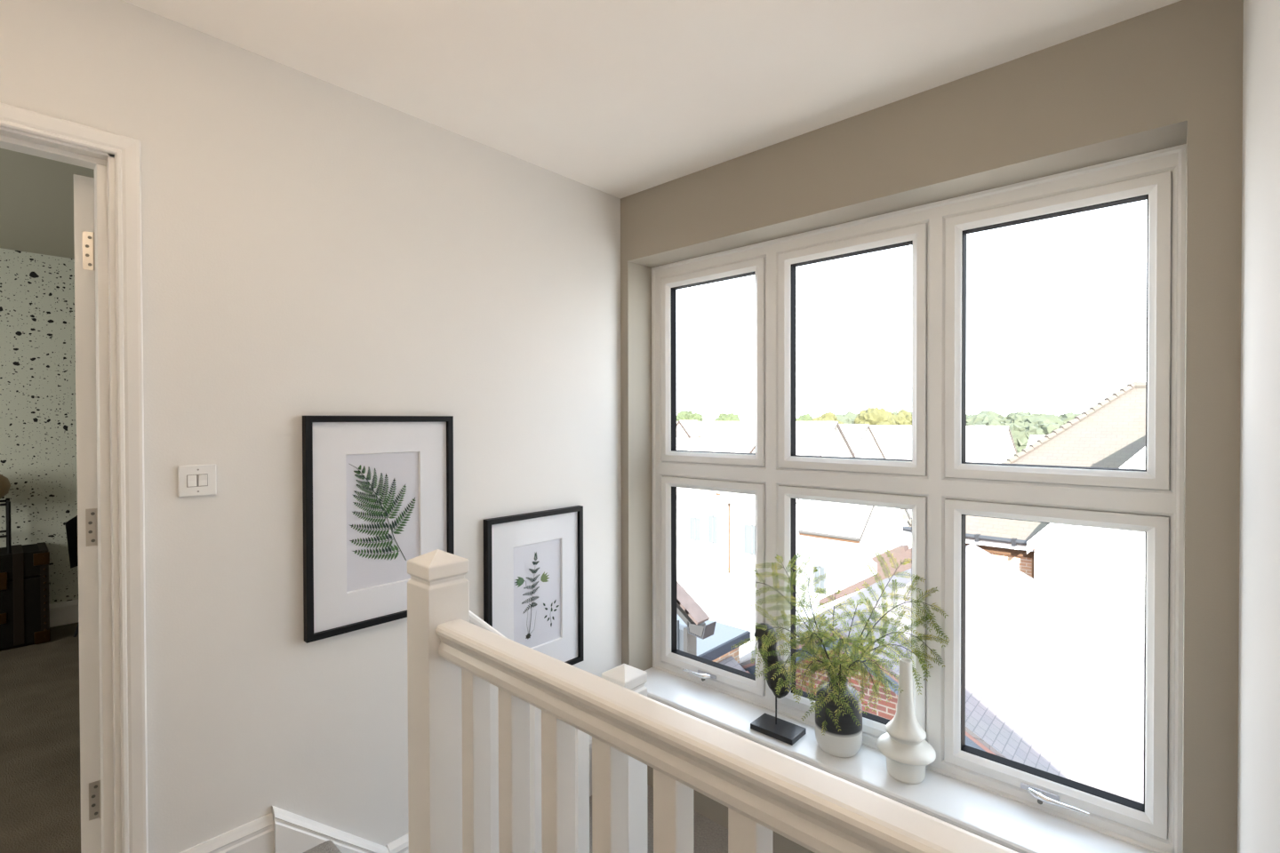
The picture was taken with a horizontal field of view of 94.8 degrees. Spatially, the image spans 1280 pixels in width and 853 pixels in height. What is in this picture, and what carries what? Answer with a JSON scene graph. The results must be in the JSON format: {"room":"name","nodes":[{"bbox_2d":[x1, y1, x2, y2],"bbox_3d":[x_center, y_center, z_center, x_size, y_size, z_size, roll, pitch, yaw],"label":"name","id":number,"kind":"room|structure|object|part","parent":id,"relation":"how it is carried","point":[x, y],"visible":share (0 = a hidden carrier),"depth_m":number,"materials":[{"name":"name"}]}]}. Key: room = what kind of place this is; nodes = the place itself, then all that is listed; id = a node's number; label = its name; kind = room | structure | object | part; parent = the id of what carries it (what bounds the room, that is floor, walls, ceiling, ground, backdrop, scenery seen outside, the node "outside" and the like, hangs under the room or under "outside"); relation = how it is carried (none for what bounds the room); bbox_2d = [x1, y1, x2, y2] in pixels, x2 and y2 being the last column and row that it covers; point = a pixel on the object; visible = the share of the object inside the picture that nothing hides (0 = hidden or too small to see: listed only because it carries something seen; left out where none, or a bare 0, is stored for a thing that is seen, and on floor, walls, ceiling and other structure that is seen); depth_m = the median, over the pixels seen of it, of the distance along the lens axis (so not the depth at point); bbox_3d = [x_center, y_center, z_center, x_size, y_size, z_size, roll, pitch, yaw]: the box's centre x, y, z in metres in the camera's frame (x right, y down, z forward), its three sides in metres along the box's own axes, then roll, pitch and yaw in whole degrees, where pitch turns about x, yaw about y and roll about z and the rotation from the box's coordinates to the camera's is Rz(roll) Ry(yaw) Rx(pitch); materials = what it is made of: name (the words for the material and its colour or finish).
{"room":"stair landing","nodes":[
{"label":"stair landing","id":0,"kind":"room"},
{"bbox_2d":[0,248,78,604],"bbox_3d":[-4.258,0.100,3.344,0.100,2.400,3.700,0,1,42],"label":"wall","id":1,"kind":"structure","parent":0,"point":[38,399],"depth_m":3.75,"materials":[{"name":"paper"}]},
{"bbox_2d":[48,600,78,627],"bbox_3d":[-4.212,1.227,3.315,0.018,0.147,3.680,0,1,42],"label":"baseboard","id":2,"kind":"structure","parent":1,"relation":"attached to","point":[62,613],"depth_m":3.82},
{"bbox_2d":[0,622,328,852],"bbox_3d":[-2.193,1.437,1.557,5.573,0.250,3.800,0,1,42],"label":"floor","id":3,"kind":"structure","parent":0,"point":[40,787],"depth_m":2.39,"materials":[{"name":"carpet"}]},
{"bbox_2d":[0,542,50,651],"bbox_3d":[-3.966,1.023,3.299,0.358,0.554,0.918,0,1,42],"label":"trunk","id":4,"kind":"object","parent":3,"relation":"on","point":[24,572],"visible":1,"depth_m":3.45,"materials":[{"name":"leather"}]},
{"bbox_2d":[0,474,11,553],"bbox_3d":[-3.847,0.505,3.428,0.256,0.478,0.256,0,1,42],"label":"table lamp","id":5,"kind":"object","parent":4,"relation":"on","point":[4,484],"visible":1,"depth_m":3.44,"materials":[{"name":"black paint"}]},
{"bbox_3d":[-3.847,0.363,3.427,0.256,0.193,0.256,0,1,42],"label":"globe","id":6,"kind":"part","parent":5,"relation":"part of"},
{"bbox_3d":[-3.855,0.593,3.591,0.017,0.300,0.017,0,1,20],"label":"leg","id":7,"kind":"part","parent":5,"relation":"part of","materials":[{"name":"black paint"}]},
{"bbox_3d":[-3.684,0.594,3.437,0.017,0.300,0.017,0,1,20],"label":"leg","id":8,"kind":"part","parent":5,"relation":"part of","materials":[{"name":"black paint"}]},
{"bbox_3d":[-3.968,1.293,3.304,0.305,0.014,0.870,0,1,42],"label":"foot rail","id":9,"kind":"part","parent":4,"relation":"part of","materials":[{"name":"brown wood"}]},
{"bbox_3d":[-3.969,0.823,3.299,0.345,0.146,0.910,0,1,42],"label":"trunk lid","id":10,"kind":"part","parent":4,"relation":"part of","materials":[{"name":"leather"}]},
{"bbox_2d":[64,515,79,637],"bbox_3d":[-3.117,0.886,3.641,0.496,0.823,0.620,0,1,42],"label":"chair","id":11,"kind":"object","parent":3,"relation":"on","point":[71,525],"visible":0.06,"depth_m":3.48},
{"bbox_3d":[-3.197,0.654,3.711,0.164,0.360,0.620,0,1,42],"label":"backrest","id":12,"kind":"part","parent":11,"relation":"part of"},
{"bbox_3d":[-3.385,1.069,3.622,0.183,0.458,0.028,0,1,-3],"label":"leg","id":13,"kind":"part","parent":11,"relation":"part of","materials":[{"name":"black"}]},
{"bbox_2d":[407,549,1018,852],"bbox_3d":[0.028,0.789,0.838,1.317,1.050,0.092,0,1,42],"label":"balustrade","id":14,"kind":"object","parent":3,"relation":"on","point":[453,662],"visible":1,"depth_m":0.95,"materials":[{"name":"white wood"}]},
{"bbox_3d":[-0.426,0.786,1.249,0.092,1.050,0.092,0,1,42],"label":"newel post","id":15,"kind":"part","parent":14,"relation":"part of","materials":[{"name":"white wood"}]},
{"bbox_2d":[0,0,621,852],"bbox_3d":[-1.581,1.538,1.341,0.130,5.250,4.300,0,1,42],"label":"wall","id":16,"kind":"structure","parent":0,"point":[312,245],"depth_m":1.81,"materials":[{"name":"white paint"}]},
{"bbox_2d":[0,102,148,852],"bbox_3d":[-1.923,0.288,1.512,0.918,2.049,0.914,0,1,42],"label":"door","id":17,"kind":"structure","parent":16,"relation":"in","point":[108,232],"depth_m":1.52,"materials":[{"name":"white wood"}]},
{"bbox_2d":[177,464,216,497],"bbox_3d":[-1.219,0.151,1.624,0.013,0.086,0.086,0,1,42],"label":"light switch","id":18,"kind":"object","parent":16,"relation":"attached to","point":[193,480],"visible":1,"depth_m":1.62,"materials":[{"name":"white plastic"}]},
{"bbox_2d":[179,812,273,852],"bbox_3d":[-1.196,1.236,1.655,0.018,0.147,0.289,0,1,42],"label":"baseboard","id":19,"kind":"structure","parent":16,"relation":"attached to","point":[257,836],"depth_m":1.71,"materials":[{"name":"white wood"}]},
{"bbox_2d":[272,806,389,852],"bbox_3d":[-0.976,1.605,1.889,0.032,0.934,0.347,0,1,42],"label":"trim","id":20,"kind":"structure","parent":16,"relation":"attached to","point":[293,833],"depth_m":1.81,"materials":[{"name":"white wood"}]},
{"bbox_2d":[302,416,454,643],"bbox_3d":[-0.867,0.317,2.001,0.029,0.700,0.500,0,1,42],"label":"picture frame","id":21,"kind":"object","parent":16,"relation":"attached to","point":[378,491],"visible":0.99,"depth_m":1.97,"materials":[{"name":"black paint"}]},
{"bbox_2d":[345,452,418,591],"bbox_3d":[-0.876,0.317,2.010,0.004,0.670,0.470,0,1,42],"label":"print","id":22,"kind":"object","parent":21,"relation":"attached to","point":[382,488],"depth_m":2.00,"materials":[{"name":"paper"}]},
{"bbox_2d":[386,735,591,852],"bbox_3d":[-0.470,1.569,2.450,0.030,0.262,1.164,0,1,42],"label":"trim","id":23,"kind":"structure","parent":16,"relation":"attached to","point":[400,845],"depth_m":2.05,"materials":[{"name":"white wood"}]},
{"bbox_2d":[483,505,583,665],"bbox_3d":[-0.434,0.715,2.483,0.029,0.700,0.500,0,1,42],"label":"picture frame","id":24,"kind":"object","parent":16,"relation":"attached to","point":[533,562],"visible":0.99,"depth_m":2.50,"materials":[{"name":"black paint"}]},
{"bbox_2d":[513,538,560,647],"bbox_3d":[-0.443,0.715,2.491,0.004,0.670,0.470,0,1,42],"label":"print","id":25,"kind":"object","parent":24,"relation":"attached to","point":[537,562],"depth_m":2.50,"materials":[{"name":"paper"}]},
{"bbox_2d":[0,0,1181,258],"bbox_3d":[-1.927,-1.134,1.758,5.773,0.112,4.700,0,1,42],"label":"ceiling","id":26,"kind":"structure","parent":0,"point":[620,99],"depth_m":1.78,"materials":[{"name":"paint"}]},
{"bbox_2d":[620,0,1243,852],"bbox_3d":[0.805,1.523,2.284,2.403,5.250,0.300,0,1,42],"label":"wall","id":27,"kind":"structure","parent":0,"point":[1170,76],"depth_m":1.67,"materials":[{"name":"beige paint"}]},
{"bbox_2d":[644,144,1186,852],"bbox_3d":[0.760,0.233,2.240,2.122,2.044,0.313,0,1,42],"label":"window","id":28,"kind":"structure","parent":27,"relation":"in","point":[1018,807],"depth_m":2.06,"materials":[{"name":"white plastic"}]},
{"bbox_3d":[0.264,1.167,2.775,0.158,0.024,0.042,0,1,42],"label":"lever","id":29,"kind":"part","parent":28,"relation":"part of","materials":[{"name":"silver metal"}]},
{"bbox_3d":[0.314,1.166,2.758,0.105,0.016,0.006,0,1,42],"label":"handle","id":30,"kind":"part","parent":28,"relation":"part of","materials":[{"name":"silver metal"}]},
{"bbox_3d":[0.330,-0.277,2.754,0.578,0.905,0.035,0,1,42],"label":"sash","id":31,"kind":"part","parent":28,"relation":"part of","materials":[{"name":"white plastic"}]},
{"bbox_3d":[0.332,0.716,2.764,0.578,0.924,0.035,0,1,42],"label":"sash","id":32,"kind":"part","parent":28,"relation":"part of","materials":[{"name":"white plastic"}]},
{"bbox_2d":[750,623,806,745],"bbox_3d":[0.553,1.012,2.361,0.186,0.431,0.126,0,1,42],"label":"head sculpture","id":33,"kind":"object","parent":28,"relation":"on","point":[785,732],"visible":0.7,"depth_m":2.35,"materials":[{"name":"metal"}]},
{"bbox_3d":[0.549,1.145,2.376,0.007,0.124,0.007,0,1,42],"label":"rod","id":34,"kind":"part","parent":33,"relation":"part of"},
{"bbox_2d":[815,676,862,758],"bbox_3d":[0.755,1.096,2.243,0.172,0.263,0.172,0,1,42],"label":"vase","id":35,"kind":"object","parent":28,"relation":"on","point":[846,742],"visible":0.73,"depth_m":2.17,"materials":[{"name":"ceramic"}]},
{"bbox_2d":[725,549,949,735],"bbox_3d":[0.707,0.783,2.182,0.793,0.670,0.261,0,1,22],"label":"fern plant","id":36,"kind":"object","parent":35,"relation":"in","point":[835,668],"visible":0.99,"depth_m":2.18,"materials":[{"name":"green plant"}]},
{"bbox_3d":[0.815,-0.274,2.315,0.586,0.905,0.035,0,1,42],"label":"sash","id":37,"kind":"part","parent":28,"relation":"part of","materials":[{"name":"white plastic"}]},
{"bbox_3d":[0.817,0.719,2.325,0.586,0.924,0.035,0,1,42],"label":"sash","id":38,"kind":"part","parent":28,"relation":"part of","materials":[{"name":"white plastic"}]},
{"bbox_3d":[0.738,1.242,2.223,2.122,0.027,0.242,0,1,42],"label":"sill","id":39,"kind":"part","parent":28,"relation":"part of","materials":[{"name":"white paint"}]},
{"bbox_2d":[876,657,935,784],"bbox_3d":[0.934,1.026,2.070,0.191,0.406,0.191,0,1,42],"label":"bottle vase","id":40,"kind":"object","parent":28,"relation":"on","point":[905,748],"visible":0.99,"depth_m":2.03,"materials":[{"name":"white ceramic"}]},
{"bbox_3d":[1.279,1.172,1.884,0.105,0.016,0.006,0,1,42],"label":"handle","id":41,"kind":"part","parent":28,"relation":"part of","materials":[{"name":"silver metal"}]},
{"bbox_3d":[1.300,0.722,1.888,0.586,0.924,0.035,0,1,42],"label":"sash","id":42,"kind":"part","parent":28,"relation":"part of","materials":[{"name":"white plastic"}]},
{"bbox_3d":[1.297,-0.271,1.878,0.586,0.905,0.035,0,1,42],"label":"sash","id":43,"kind":"part","parent":28,"relation":"part of","materials":[{"name":"white plastic"}]},
{"bbox_3d":[1.301,1.173,1.835,0.158,0.024,0.042,0,1,42],"label":"lever","id":44,"kind":"part","parent":28,"relation":"part of","materials":[{"name":"silver metal"}]},
{"bbox_2d":[1237,0,1279,852],"bbox_3d":[0.063,1.549,-0.214,0.150,5.250,4.400,0,1,42],"label":"wall","id":45,"kind":"structure","parent":0,"point":[1259,646],"depth_m":1.13,"materials":[{"name":"white paint"}]},
{"label":"outside","id":46,"kind":"structure","parent":0,"visible":0},
{"bbox_2d":[683,539,911,657],"bbox_3d":[87.475,7.268,99.659,320.000,0.200,259.100,0,1,42],"label":"ground","id":47,"kind":"structure","parent":46,"point":[718,609],"depth_m":25.52,"materials":[{"name":"white"}]},
{"bbox_2d":[676,410,703,421],"bbox_3d":[6.674,2.722,80.489,4.152,9.640,3.721,0,1,3],"label":"tree","id":48,"kind":"object","parent":47,"relation":"on","point":[683,415],"visible":0.34,"depth_m":79.15,"materials":[{"name":"green plant"}]},
{"bbox_2d":[676,580,716,655],"bbox_3d":[0.120,4.877,6.916,1.740,6.758,0.220,0,1,42],"label":"dormer","id":49,"kind":"object","parent":47,"relation":"on","point":[688,610],"visible":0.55,"depth_m":6.45,"materials":[{"name":"grey stone"}]},
{"bbox_3d":[0.561,5.239,6.534,0.050,6.040,0.170,0,1,42],"label":"corner post","id":50,"kind":"part","parent":49,"relation":"part of","materials":[{"name":"grey stone"}]},
{"bbox_2d":[676,614,750,663],"bbox_3d":[0.021,5.615,8.667,2.450,5.250,2.040,0,1,42],"label":"bay","id":51,"kind":"object","parent":47,"relation":"on","point":[716,648],"visible":0.16,"depth_m":8.27,"materials":[{"name":"brick"}]},
{"bbox_2d":[713,413,740,421],"bbox_3d":[11.526,2.912,77.397,3.812,9.297,3.576,0,1,42],"label":"tree","id":52,"kind":"object","parent":47,"relation":"on","point":[723,417],"visible":0.27,"depth_m":76.39,"materials":[{"name":"green plant"}]},
{"bbox_2d":[719,656,750,673],"bbox_3d":[1.128,5.760,7.335,1.120,4.980,1.750,0,1,42],"label":"tiled lean to","id":53,"kind":"object","parent":47,"relation":"on","point":[730,661],"visible":0.12,"depth_m":8.19,"materials":[{"name":"grey tile"}]},
{"bbox_2d":[676,420,855,611],"bbox_3d":[3.232,3.844,33.636,16.680,8.300,8.800,0,1,42],"label":"house","id":54,"kind":"structure","parent":47,"relation":"on","point":[716,530],"depth_m":28.12,"materials":[{"name":"paint"}]},
{"bbox_3d":[2.702,5.042,28.723,0.580,1.080,0.008,0,1,42],"label":"glass","id":55,"kind":"part","parent":54,"relation":"part of","materials":[{"name":"clear glass"}]},
{"bbox_3d":[3.480,4.947,28.017,0.480,1.280,0.008,0,1,42],"label":"glass","id":56,"kind":"part","parent":54,"relation":"part of","materials":[{"name":"clear glass"}]},
{"bbox_3d":[5.074,5.157,26.576,0.780,1.280,0.008,0,1,42],"label":"glass","id":57,"kind":"part","parent":54,"relation":"part of","materials":[{"name":"clear glass"}]},
{"bbox_2d":[795,413,812,421],"bbox_3d":[18.581,3.129,66.842,3.359,9.030,3.444,0,1,42],"label":"tree","id":58,"kind":"object","parent":47,"relation":"on","point":[807,417],"visible":0.07,"depth_m":66.61,"materials":[{"name":"green plant"}]},
{"bbox_2d":[811,411,843,423],"bbox_3d":[19.354,3.122,60.867,3.188,9.154,3.352,0,1,42],"label":"tree","id":59,"kind":"object","parent":47,"relation":"on","point":[830,416],"visible":0.12,"depth_m":60.31,"materials":[{"name":"green plant"}]},
{"bbox_2d":[798,500,911,618],"bbox_3d":[8.713,4.853,23.479,2.290,6.450,5.720,0,1,42],"label":"gabled house","id":60,"kind":"structure","parent":47,"relation":"on","point":[845,538],"depth_m":21.93,"materials":[{"name":"paint"}]},
{"bbox_3d":[6.750,5.771,22.099,0.380,0.930,0.008,0,1,42],"label":"glass","id":61,"kind":"part","parent":60,"relation":"part of","materials":[{"name":"clear glass"}]},
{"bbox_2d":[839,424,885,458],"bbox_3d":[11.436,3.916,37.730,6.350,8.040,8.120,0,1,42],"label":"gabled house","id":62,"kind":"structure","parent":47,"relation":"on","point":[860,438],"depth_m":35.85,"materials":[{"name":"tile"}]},
{"bbox_2d":[819,544,911,612],"bbox_3d":[5.830,5.379,14.642,2.752,5.580,0.300,0,1,42],"label":"roof","id":63,"kind":"object","parent":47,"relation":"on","point":[902,552],"visible":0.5,"depth_m":14.36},
{"bbox_2d":[854,407,895,425],"bbox_3d":[23.893,2.907,60.145,4.354,9.579,4.277,0,1,42],"label":"tree","id":64,"kind":"object","parent":47,"relation":"on","point":[876,416],"visible":0.34,"depth_m":59.08,"materials":[{"name":"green plant"}]},
{"bbox_2d":[891,409,911,425],"bbox_3d":[29.420,2.893,65.525,3.765,9.476,3.494,0,1,42],"label":"tree","id":65,"kind":"object","parent":47,"relation":"on","point":[902,418],"visible":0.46,"depth_m":64.55,"materials":[{"name":"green plant"}]},
{"bbox_2d":[738,543,1144,804],"bbox_3d":[5.857,5.359,8.816,7.100,5.730,6.700,0,1,42],"label":"brick house","id":66,"kind":"structure","parent":47,"relation":"on","point":[1052,686],"depth_m":7.93,"materials":[{"name":"white brick"}]},
{"bbox_2d":[869,425,1017,541],"bbox_3d":[21.259,3.929,42.867,9.620,7.870,8.520,0,1,42],"label":"gabled house","id":67,"kind":"structure","parent":47,"relation":"on","point":[984,444],"depth_m":40.48,"materials":[{"name":"tile"}]},
{"bbox_2d":[834,410,1081,453],"bbox_3d":[77.901,0.983,138.648,90.375,10.588,90.219,0,1,42],"label":"woodland","id":68,"kind":"object","parent":47,"relation":"on","point":[1021,424],"visible":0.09,"depth_m":126.41,"materials":[{"name":"green plant"}]},
{"bbox_2d":[902,380,1145,642],"bbox_3d":[13.844,3.503,13.827,12.000,9.309,8.702,0,1,42],"label":"house","id":69,"kind":"structure","parent":47,"relation":"on","point":[1101,571],"depth_m":12.96,"materials":[{"name":"paint"}]},
{"bbox_2d":[1026,434,1044,447],"bbox_3d":[32.856,4.284,43.163,7.220,7.100,8.120,0,1,42],"label":"gabled house","id":70,"kind":"structure","parent":47,"relation":"on","point":[1033,438],"depth_m":44.95,"materials":[{"name":"tile"}]},
{"bbox_3d":[0.238,4.106,1.690,2.123,0.100,1.385,0,1,42],"label":"floor","id":71,"kind":"structure","parent":0,"visible":0},
{"bbox_2d":[321,784,727,852],"bbox_3d":[0.203,2.206,1.700,1.978,1.800,1.383,0,1,42],"label":"staircase","id":72,"kind":"structure","parent":71,"relation":"on","point":[709,836],"depth_m":2.44,"materials":[{"name":"grey carpet"}]},
{"bbox_2d":[469,610,647,852],"bbox_3d":[-0.202,1.646,1.502,0.092,2.525,0.569,0,1,42],"label":"balustrade","id":73,"kind":"object","parent":72,"relation":"on","point":[629,677],"visible":0.38,"depth_m":1.52,"materials":[{"name":"white wood"}]},
{"bbox_3d":[-0.235,0.644,1.458,0.063,0.521,0.477,0,1,42],"label":"handrail","id":74,"kind":"part","parent":73,"relation":"part of","materials":[{"name":"white wood"}]},
{"bbox_3d":[-0.042,1.792,1.680,0.092,2.228,0.092,0,1,42],"label":"newel post","id":75,"kind":"part","parent":73,"relation":"part of","materials":[{"name":"white wood"}]}
]}

